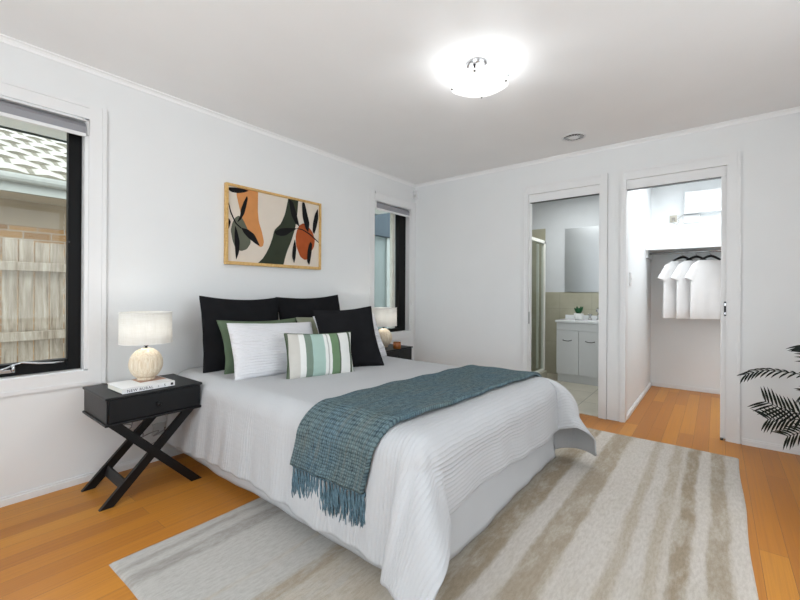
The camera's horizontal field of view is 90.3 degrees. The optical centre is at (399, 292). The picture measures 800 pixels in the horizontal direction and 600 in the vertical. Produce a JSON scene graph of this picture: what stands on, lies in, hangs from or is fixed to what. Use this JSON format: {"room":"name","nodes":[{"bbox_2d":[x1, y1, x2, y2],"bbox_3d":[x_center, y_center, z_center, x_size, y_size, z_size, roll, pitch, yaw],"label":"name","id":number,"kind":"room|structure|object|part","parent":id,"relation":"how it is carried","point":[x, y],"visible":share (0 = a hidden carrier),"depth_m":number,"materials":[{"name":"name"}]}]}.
{"room":"bedroom","nodes":[
{"label":"bedroom","id":0,"kind":"room"},
{"bbox_2d":[0,42,414,497],"bbox_3d":[-0.789,-0.098,3.695,0.120,2.400,6.750,0,0,38],"label":"wall","id":1,"kind":"structure","parent":0,"point":[169,164],"depth_m":2.65,"materials":[{"name":"paint"}]},
{"bbox_2d":[0,77,106,397],"bbox_3d":[-2.213,-0.278,1.892,0.134,1.625,1.325,0,0,38],"label":"window","id":2,"kind":"structure","parent":1,"relation":"in","point":[84,362],"depth_m":2.31,"materials":[{"name":"black metal"}]},
{"bbox_3d":[-2.239,-0.273,1.901,0.062,1.445,1.137,0,0,38],"label":"frame","id":3,"kind":"part","parent":2,"relation":"part of","materials":[{"name":"black metal"}]},
{"bbox_2d":[0,96,88,136],"bbox_3d":[-2.178,-0.945,1.868,0.072,0.098,1.143,0,0,38],"label":"roller blind","id":4,"kind":"object","parent":2,"relation":"attached to","point":[9,108],"visible":0.88,"depth_m":2.15,"materials":[{"name":"grey fabric"}]},
{"bbox_3d":[-2.156,-0.905,1.850,0.014,0.020,1.121,0,0,38],"label":"rail","id":5,"kind":"part","parent":4,"relation":"part of","materials":[{"name":"white plastic"}]},
{"bbox_2d":[0,448,181,507],"bbox_3d":[-1.304,1.077,2.948,0.014,0.044,4.750,0,0,38],"label":"baseboard","id":6,"kind":"structure","parent":1,"relation":"attached to","point":[32,493],"depth_m":2.21,"materials":[{"name":"paint"}]},
{"bbox_2d":[152,421,165,435],"bbox_3d":[-1.555,0.893,2.606,0.045,0.076,0.116,0,0,38],"label":"power outlet","id":7,"kind":"object","parent":1,"relation":"attached to","point":[160,426],"visible":0.47,"depth_m":2.60,"materials":[{"name":"white plastic"}]},
{"bbox_2d":[123,422,164,443],"bbox_3d":[-1.607,0.819,2.513,0.048,0.305,0.315,0,0,38],"label":"cable","id":8,"kind":"object","parent":7,"relation":"attached to","point":[143,435],"visible":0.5,"depth_m":2.53,"materials":[{"name":"grey plastic"}]},
{"bbox_2d":[0,33,414,187],"bbox_3d":[-1.284,-1.286,2.943,0.030,0.030,4.750,0,0,38],"label":"trim","id":9,"kind":"structure","parent":1,"relation":"attached to","point":[5,39],"depth_m":2.62,"materials":[{"name":"paint"}]},
{"bbox_2d":[224,182,320,269],"bbox_3d":[-1.011,-0.508,3.287,0.033,0.603,0.900,0,0,38],"label":"framed picture","id":10,"kind":"object","parent":1,"relation":"attached to","point":[263,228],"visible":1,"depth_m":3.23,"materials":[{"name":"multicoloured paper"}]},
{"bbox_2d":[369,190,415,340],"bbox_3d":[-0.115,-0.267,4.531,0.134,1.625,0.798,0,0,38],"label":"window","id":11,"kind":"structure","parent":1,"relation":"in","point":[402,235],"depth_m":4.69,"materials":[{"name":"black metal"}]},
{"bbox_3d":[-0.143,-0.262,4.537,0.062,1.445,0.622,0,0,38],"label":"frame","id":12,"kind":"part","parent":11,"relation":"part of","materials":[{"name":"black metal"}]},
{"bbox_2d":[375,200,411,304],"bbox_3d":[-0.080,-0.417,4.511,0.072,1.130,0.650,0,0,38],"label":"roller blind","id":13,"kind":"object","parent":11,"relation":"attached to","point":[382,206],"visible":0.81,"depth_m":4.48,"materials":[{"name":"grey fabric"}]},
{"bbox_3d":[-0.067,-0.894,4.477,0.014,0.020,0.586,0,0,38],"label":"rail","id":14,"kind":"part","parent":13,"relation":"part of","materials":[{"name":"white plastic"}]},
{"bbox_3d":[0.138,-0.391,4.746,0.011,1.080,0.011,0,0,-29],"label":"cord","id":15,"kind":"part","parent":13,"relation":"part of","materials":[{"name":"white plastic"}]},
{"bbox_2d":[413,190,417,199],"bbox_3d":[0.185,-1.167,4.769,0.054,0.100,0.056,0,0,38],"label":"sensor","id":16,"kind":"object","parent":1,"relation":"attached to","point":[415,193],"visible":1,"depth_m":4.75,"materials":[{"name":"white plastic"}]},
{"bbox_2d":[0,0,799,184],"bbox_3d":[0.810,-1.329,2.428,4.150,0.080,6.750,0,0,38],"label":"ceiling","id":17,"kind":"structure","parent":0,"point":[363,82],"depth_m":2.23,"materials":[{"name":"paint"}]},
{"bbox_2d":[448,57,508,97],"bbox_3d":[0.452,-1.228,2.291,0.337,0.125,0.337,0,0,12],"label":"ceiling light","id":18,"kind":"object","parent":17,"relation":"attached to","point":[480,79],"visible":1,"depth_m":2.22,"materials":[{"name":"white glass"}]},
{"bbox_2d":[561,132,585,141],"bbox_3d":[1.434,-1.278,3.286,0.190,0.014,0.190,0,0,38],"label":"ceiling vent","id":19,"kind":"object","parent":17,"relation":"in","point":[577,136],"visible":1,"depth_m":3.28,"materials":[{"name":"white plastic"}]},
{"bbox_2d":[0,371,799,599],"bbox_3d":[0.787,1.138,2.416,3.950,0.066,6.520,0,0,38],"label":"floor","id":20,"kind":"structure","parent":0,"point":[57,545],"depth_m":1.99,"materials":[{"name":"brown wood"}]},
{"bbox_2d":[81,374,201,511],"bbox_3d":[-1.459,0.814,2.270,0.423,0.570,0.495,0,0,38],"label":"bedside table","id":21,"kind":"object","parent":20,"relation":"on","point":[110,409],"visible":0.98,"depth_m":2.16,"materials":[{"name":"black paint"}]},
{"bbox_3d":[-1.607,0.885,2.372,0.023,0.425,0.470,0,0,38],"label":"leg","id":22,"kind":"part","parent":21,"relation":"part of","materials":[{"name":"black paint"}]},
{"bbox_2d":[107,376,174,394],"bbox_3d":[-1.439,0.513,2.214,0.221,0.030,0.257,0,0,36],"label":"book","id":23,"kind":"object","parent":21,"relation":"on","point":[127,386],"visible":1,"depth_m":2.16,"materials":[{"name":"white paper"}]},
{"bbox_2d":[118,311,172,380],"bbox_3d":[-1.456,0.305,2.281,0.266,0.385,0.266,0,0,-33],"label":"table lamp","id":24,"kind":"object","parent":23,"relation":"on","point":[136,328],"visible":1,"depth_m":2.20,"materials":[{"name":"linen"},{"name":"cream ceramic"}]},
{"bbox_3d":[-1.455,0.201,2.281,0.262,0.177,0.262,0,0,38],"label":"lamp shade","id":25,"kind":"part","parent":24,"relation":"part of","materials":[{"name":"fabric"}]},
{"bbox_3d":[-1.467,0.667,2.277,0.400,0.012,0.475,0,0,38],"label":"panel","id":26,"kind":"part","parent":21,"relation":"part of","materials":[{"name":"black paint"}]},
{"bbox_3d":[-1.364,0.886,2.179,0.023,0.425,0.470,0,0,38],"label":"leg","id":27,"kind":"part","parent":21,"relation":"part of","materials":[{"name":"black paint"}]},
{"bbox_3d":[-1.317,0.602,2.158,0.011,0.113,0.443,0,0,38],"label":"drawer","id":28,"kind":"part","parent":21,"relation":"part of","materials":[{"name":"black paint"}]},
{"bbox_3d":[-1.329,0.887,2.183,0.023,0.425,0.470,0,0,38],"label":"leg","id":29,"kind":"part","parent":21,"relation":"part of","materials":[{"name":"black paint"}]},
{"bbox_2d":[175,435,555,568],"bbox_3d":[-0.243,0.855,2.623,2.018,0.500,1.517,0,0,38],"label":"bed","id":30,"kind":"object","parent":20,"relation":"on","point":[477,512],"visible":0.12,"depth_m":1.91,"materials":[{"name":"white fabric"}]},
{"bbox_2d":[165,356,596,599],"bbox_3d":[-0.168,0.801,2.554,2.275,0.565,1.984,0,0,38],"label":"quilt","id":31,"kind":"object","parent":30,"relation":"on","point":[428,464],"visible":0.7,"depth_m":1.82,"materials":[{"name":"white fabric"}]},
{"bbox_2d":[199,296,277,372],"bbox_3d":[-1.106,0.285,2.821,0.166,0.524,0.623,0,0,36],"label":"square pillow","id":32,"kind":"object","parent":31,"relation":"on","point":[212,309],"visible":0.62,"depth_m":2.64,"materials":[{"name":"black fabric"}]},
{"bbox_2d":[216,318,295,373],"bbox_3d":[-0.956,0.365,2.786,0.153,0.370,0.650,0,0,35],"label":"square pillow","id":33,"kind":"object","parent":31,"relation":"on","point":[229,360],"visible":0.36,"depth_m":2.56,"materials":[{"name":"green fabric"}]},
{"bbox_2d":[227,322,312,379],"bbox_3d":[-0.809,0.370,2.619,0.195,0.362,0.652,0,0,38],"label":"pillow","id":34,"kind":"object","parent":31,"relation":"on","point":[259,350],"visible":0.69,"depth_m":2.47,"materials":[{"name":"white fabric"}]},
{"bbox_2d":[296,317,317,333],"bbox_3d":[-0.575,0.368,3.277,0.165,0.349,0.620,0,0,36],"label":"square pillow","id":35,"kind":"object","parent":31,"relation":"on","point":[298,319],"visible":0.08,"depth_m":3.11,"materials":[{"name":"green fabric"}]},
{"bbox_2d":[278,295,339,322],"bbox_3d":[-0.728,0.285,3.361,0.186,0.529,0.669,0,0,39],"label":"square pillow","id":36,"kind":"object","parent":31,"relation":"on","point":[288,308],"visible":0.39,"depth_m":3.27,"materials":[{"name":"black fabric"}]},
{"bbox_2d":[284,332,353,378],"bbox_3d":[-0.511,0.402,2.553,0.466,0.295,0.143,0,0,-32],"label":"lumbar cushion","id":37,"kind":"object","parent":31,"relation":"on","point":[308,355],"visible":0.87,"depth_m":2.49,"materials":[{"name":"fabric"}]},
{"bbox_2d":[313,306,383,366],"bbox_3d":[-0.372,0.334,2.900,0.485,0.451,0.225,0,0,-28],"label":"square cushion","id":38,"kind":"object","parent":31,"relation":"on","point":[365,351],"visible":0.77,"depth_m":2.88,"materials":[{"name":"black fabric"}]},
{"bbox_2d":[313,313,386,355],"bbox_3d":[-0.381,0.361,3.187,0.207,0.361,0.680,0,0,37],"label":"pillow","id":39,"kind":"object","parent":31,"relation":"on","point":[379,341],"visible":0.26,"depth_m":3.36,"materials":[{"name":"white fabric"}]},
{"bbox_2d":[290,365,541,527],"bbox_3d":[0.259,0.704,2.216,0.492,0.428,1.695,0,0,42],"label":"throw blanket","id":40,"kind":"object","parent":31,"relation":"on","point":[336,440],"visible":0.81,"depth_m":1.69,"materials":[{"name":"teal fabric"}]},
{"bbox_2d":[385,344,412,359],"bbox_3d":[-0.168,0.821,3.886,0.423,0.570,0.495,0,0,38],"label":"bedside table","id":41,"kind":"object","parent":20,"relation":"on","point":[405,352],"visible":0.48,"depth_m":3.84,"materials":[{"name":"black paint"}]},
{"bbox_2d":[371,307,396,346],"bbox_3d":[-0.162,0.343,3.909,0.266,0.385,0.266,0,0,-25],"label":"table lamp","id":42,"kind":"object","parent":41,"relation":"on","point":[384,316],"visible":0.74,"depth_m":3.81,"materials":[{"name":"fabric"}]},
{"bbox_3d":[-0.161,0.239,3.909,0.262,0.177,0.262,0,0,38],"label":"lamp shade","id":43,"kind":"part","parent":42,"relation":"part of","materials":[{"name":"fabric"}]},
{"bbox_2d":[393,342,400,348],"bbox_3d":[-0.029,0.505,3.796,0.074,0.062,0.074,0,0,38],"label":"candle","id":44,"kind":"object","parent":41,"relation":"on","point":[396,345],"visible":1,"depth_m":3.77,"materials":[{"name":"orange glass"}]},
{"bbox_3d":[-0.026,0.609,3.774,0.011,0.113,0.443,0,0,38],"label":"drawer","id":45,"kind":"part","parent":41,"relation":"part of","materials":[{"name":"black paint"}]},
{"bbox_2d":[109,428,758,599],"bbox_3d":[0.551,1.102,2.135,2.038,0.012,2.983,0,0,38],"label":"rug","id":46,"kind":"object","parent":20,"relation":"on","point":[636,519],"visible":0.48,"depth_m":1.71,"materials":[{"name":"beige fabric"}]},
{"bbox_2d":[532,237,546,377],"bbox_3d":[1.485,0.229,4.638,0.110,1.760,1.100,0,0,38],"label":"screen","id":47,"kind":"object","parent":20,"relation":"on","point":[542,371],"visible":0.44,"depth_m":5.01,"materials":[{"name":"clear glass"}]},
{"bbox_2d":[539,370,546,377],"bbox_3d":[1.485,1.049,4.635,0.100,0.120,1.100,0,0,38],"label":"shower base","id":48,"kind":"object","parent":47,"relation":"in","point":[543,373],"depth_m":4.95,"materials":[{"name":"tile"}]},
{"bbox_2d":[555,315,598,385],"bbox_3d":[2.422,0.707,4.885,0.877,0.815,0.472,0,0,38],"label":"vanity cabinet","id":49,"kind":"object","parent":20,"relation":"on","point":[577,340],"visible":0.51,"depth_m":4.84,"materials":[{"name":"laminate"}]},
{"bbox_3d":[2.067,0.741,4.910,0.258,0.533,0.018,0,0,38],"label":"door","id":50,"kind":"part","parent":49,"relation":"part of","materials":[{"name":"laminate"}]},
{"bbox_3d":[2.301,0.423,4.725,0.852,0.090,0.018,0,0,38],"label":"panel","id":51,"kind":"part","parent":49,"relation":"part of","materials":[{"name":"laminate"}]},
{"bbox_2d":[574,307,583,319],"bbox_3d":[2.273,0.261,5.059,0.113,0.172,0.113,0,0,38],"label":"potted succulent","id":52,"kind":"object","parent":49,"relation":"on","point":[578,315],"visible":1,"depth_m":5.03,"materials":[{"name":"white ceramic"}]},
{"bbox_2d":[574,313,583,319],"bbox_3d":[2.273,0.307,5.059,0.113,0.080,0.113,0,0,38],"label":"pot","id":53,"kind":"object","parent":52,"relation":"attached to","point":[578,316],"depth_m":5.02,"materials":[{"name":"white ceramic"}]},
{"bbox_3d":[2.272,0.742,4.747,0.259,0.533,0.018,0,0,38],"label":"door","id":54,"kind":"part","parent":49,"relation":"part of","materials":[{"name":"laminate"}]},
{"bbox_2d":[737,345,799,448],"bbox_3d":[2.590,0.589,2.176,0.931,1.064,0.726,0,0,16],"label":"potted palm","id":55,"kind":"object","parent":20,"relation":"on","point":[796,348],"visible":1,"depth_m":2.52,"materials":[{"name":"green plant"}]},
{"bbox_2d":[532,195,598,291],"bbox_3d":[2.137,-0.082,5.552,2.150,2.400,0.200,0,0,38],"label":"wall","id":56,"kind":"structure","parent":0,"point":[555,217],"depth_m":5.40,"materials":[{"name":"paint"}]},
{"bbox_2d":[531,229,598,373],"bbox_3d":[2.071,0.115,5.470,2.150,1.994,0.008,0,0,38],"label":"wall tiles","id":57,"kind":"object","parent":56,"relation":"attached to","point":[558,305],"depth_m":5.46,"materials":[{"name":"tile"}]},
{"bbox_2d":[565,226,598,291],"bbox_3d":[2.557,-0.427,5.073,0.870,0.845,0.008,0,0,38],"label":"mirror","id":58,"kind":"object","parent":56,"relation":"attached to","point":[581,244],"visible":0.45,"depth_m":5.20,"materials":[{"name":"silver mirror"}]},
{"bbox_2d":[414,112,799,447],"bbox_3d":[1.792,-0.084,3.591,4.050,2.400,0.100,0,0,38],"label":"wall","id":59,"kind":"structure","parent":0,"point":[468,256],"depth_m":3.47,"materials":[{"name":"paint"}]},
{"bbox_2d":[522,173,607,418],"bbox_3d":[1.294,0.069,3.978,1.290,2.070,0.052,0,0,38],"label":"door frame","id":60,"kind":"structure","parent":59,"relation":"in","point":[589,190],"depth_m":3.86,"materials":[{"name":"paint"}]},
{"bbox_2d":[415,106,799,187],"bbox_3d":[1.718,-1.269,3.571,3.950,0.030,0.030,0,0,38],"label":"trim","id":61,"kind":"structure","parent":59,"relation":"attached to","point":[795,109],"depth_m":3.37,"materials":[{"name":"paint"}]},
{"bbox_2d":[619,151,741,443],"bbox_3d":[2.468,0.080,3.036,1.300,2.080,0.075,0,0,38],"label":"door frame","id":62,"kind":"structure","parent":59,"relation":"in","point":[720,172],"depth_m":3.04,"materials":[{"name":"paint"}]},
{"bbox_2d":[742,438,799,454],"bbox_3d":[2.888,1.101,2.640,0.940,0.044,0.014,0,0,38],"label":"baseboard","id":63,"kind":"structure","parent":59,"relation":"attached to","point":[776,447],"depth_m":2.83,"materials":[{"name":"paint"}]},
{"bbox_2d":[627,188,650,411],"bbox_3d":[2.516,-0.079,4.228,0.090,2.400,1.800,0,0,38],"label":"wall","id":64,"kind":"structure","parent":0,"point":[639,201],"depth_m":4.07,"materials":[{"name":"paint"}]},
{"bbox_2d":[629,273,631,284],"bbox_3d":[2.110,-0.122,3.634,0.014,0.116,0.072,0,0,38],"label":"light switch","id":65,"kind":"object","parent":64,"relation":"attached to","point":[630,274],"visible":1,"depth_m":3.61,"materials":[{"name":"white plastic"}]},
{"bbox_2d":[627,382,651,419],"bbox_3d":[2.510,1.099,4.145,0.014,0.044,1.670,0,0,38],"label":"baseboard","id":66,"kind":"structure","parent":64,"relation":"attached to","point":[649,385],"depth_m":3.98,"materials":[{"name":"paint"}]},
{"bbox_2d":[650,179,720,389],"bbox_3d":[3.662,-0.073,4.384,1.510,2.400,0.130,0,0,38],"label":"wall","id":67,"kind":"structure","parent":0,"point":[684,352],"depth_m":4.62,"materials":[{"name":"paint"}]},
{"bbox_2d":[670,215,676,222],"bbox_3d":[3.193,-0.861,4.649,0.070,0.080,0.045,0,0,38],"label":"double outlet","id":68,"kind":"object","parent":67,"relation":"attached to","point":[673,217],"visible":1,"depth_m":4.64,"materials":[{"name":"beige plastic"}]},
{"bbox_2d":[645,241,720,259],"bbox_3d":[3.472,-0.453,4.143,1.510,0.138,0.486,0,0,38],"label":"shelf","id":69,"kind":"object","parent":67,"relation":"attached to","point":[706,246],"visible":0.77,"depth_m":4.31,"materials":[{"name":"paint"}]},
{"bbox_2d":[672,252,691,260],"bbox_3d":[3.122,-0.365,4.386,0.410,0.174,0.028,0,0,-4],"label":"hanger","id":70,"kind":"object","parent":69,"relation":"hanging from","point":[680,257],"visible":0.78,"depth_m":4.38,"materials":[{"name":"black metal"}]},
{"bbox_2d":[657,261,682,317],"bbox_3d":[3.120,-0.031,4.386,0.592,0.630,0.060,0,0,-4],"label":"t-shirt","id":71,"kind":"object","parent":70,"relation":"hanging from","point":[669,285],"visible":0.46,"depth_m":4.36,"materials":[{"name":"white fabric"}]},
{"bbox_3d":[3.455,-0.439,4.122,1.510,0.025,0.025,0,0,38],"label":"hanging rail","id":72,"kind":"part","parent":69,"relation":"part of","materials":[{"name":"silver metal"}]},
{"bbox_2d":[686,253,706,260],"bbox_3d":[3.216,-0.364,4.312,0.410,0.174,0.028,0,0,-4],"label":"hanger","id":73,"kind":"object","parent":69,"relation":"hanging from","point":[696,255],"visible":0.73,"depth_m":4.30,"materials":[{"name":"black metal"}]},
{"bbox_2d":[670,260,695,318],"bbox_3d":[3.214,-0.031,4.312,0.592,0.630,0.060,0,0,-4],"label":"t-shirt","id":74,"kind":"object","parent":73,"relation":"hanging from","point":[682,284],"visible":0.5,"depth_m":4.28,"materials":[{"name":"white fabric"}]},
{"bbox_2d":[700,251,720,259],"bbox_3d":[3.312,-0.364,4.236,0.410,0.174,0.028,0,0,-4],"label":"hanger","id":75,"kind":"object","parent":69,"relation":"hanging from","point":[707,256],"visible":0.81,"depth_m":4.22,"materials":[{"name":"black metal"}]},
{"bbox_2d":[684,260,720,318],"bbox_3d":[3.310,-0.030,4.236,0.592,0.630,0.060,0,0,-4],"label":"t-shirt","id":76,"kind":"object","parent":75,"relation":"hanging from","point":[704,276],"visible":0.64,"depth_m":4.21,"materials":[{"name":"white fabric"}]},
{"bbox_2d":[651,382,719,393],"bbox_3d":[3.610,1.105,4.328,1.510,0.044,0.014,0,0,38],"label":"baseboard","id":77,"kind":"structure","parent":67,"relation":"attached to","point":[681,387],"depth_m":4.57,"materials":[{"name":"paint"}]},
{"bbox_2d":[684,214,699,222],"bbox_3d":[3.336,-0.840,4.544,0.155,0.090,0.030,0,0,38],"label":"wall plate","id":78,"kind":"object","parent":67,"relation":"attached to","point":[694,218],"visible":1,"depth_m":4.53,"materials":[{"name":"white plastic"}]},
{"bbox_2d":[684,188,720,214],"bbox_3d":[3.409,-1.016,4.446,0.370,0.247,0.094,0,0,38],"label":"window","id":79,"kind":"structure","parent":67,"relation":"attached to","point":[709,200],"depth_m":4.42,"materials":[{"name":"white glass"}]},
{"label":"outside","id":80,"kind":"structure","parent":0,"visible":0},
{"bbox_3d":[-4.336,1.413,6.476,8.880,0.060,15.000,0,0,38],"label":"ground","id":81,"kind":"structure","parent":80,"visible":0},
{"bbox_2d":[0,237,65,363],"bbox_3d":[-3.030,0.477,3.333,0.063,1.826,2.500,0,0,38],"label":"fence","id":82,"kind":"object","parent":81,"relation":"on","point":[47,335],"visible":0.27,"depth_m":3.30,"materials":[{"name":"beige wood"}]},
{"bbox_3d":[-3.020,0.360,3.326,0.040,0.072,2.500,0,0,38],"label":"rail","id":83,"kind":"part","parent":82,"relation":"part of","materials":[{"name":"beige wood"}]},
{"bbox_3d":[-3.017,-0.210,3.326,0.040,0.072,2.500,0,0,38],"label":"rail","id":84,"kind":"part","parent":82,"relation":"part of","materials":[{"name":"beige wood"}]},
{"bbox_2d":[0,128,66,363],"bbox_3d":[-5.380,-0.801,4.633,3.560,4.355,7.800,0,0,38],"label":"house","id":85,"kind":"structure","parent":81,"relation":"on","point":[33,169],"depth_m":4.41,"materials":[{"name":"beige brick"}]},
{"bbox_3d":[-4.561,-0.899,3.982,0.012,0.320,7.800,0,0,38],"label":"frieze panel","id":86,"kind":"part","parent":85,"relation":"part of","materials":[{"name":"beige paint"}]},
{"bbox_2d":[0,125,377,214],"bbox_3d":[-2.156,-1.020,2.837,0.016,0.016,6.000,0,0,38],"label":"roof","id":87,"kind":"structure","parent":85,"relation":"attached to","point":[4,127],"depth_m":2.56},
{"bbox_2d":[0,116,387,213],"bbox_3d":[-1.980,-1.103,2.697,0.510,0.162,6.000,0,0,38],"label":"trim","id":88,"kind":"structure","parent":85,"relation":"attached to","point":[7,122],"depth_m":2.50,"materials":[{"name":"paint"}]},
{"bbox_2d":[374,213,395,328],"bbox_3d":[0.207,0.008,7.022,0.260,2.800,3.100,0,0,38],"label":"wall","id":89,"kind":"structure","parent":81,"relation":"on","point":[382,221],"depth_m":6.29,"materials":[{"name":"paint"}]},
{"bbox_3d":[0.198,0.268,7.028,0.120,2.280,2.900,0,0,38],"label":"rendered panel","id":90,"kind":"part","parent":89,"relation":"part of","materials":[{"name":"teal paint"}]}
]}

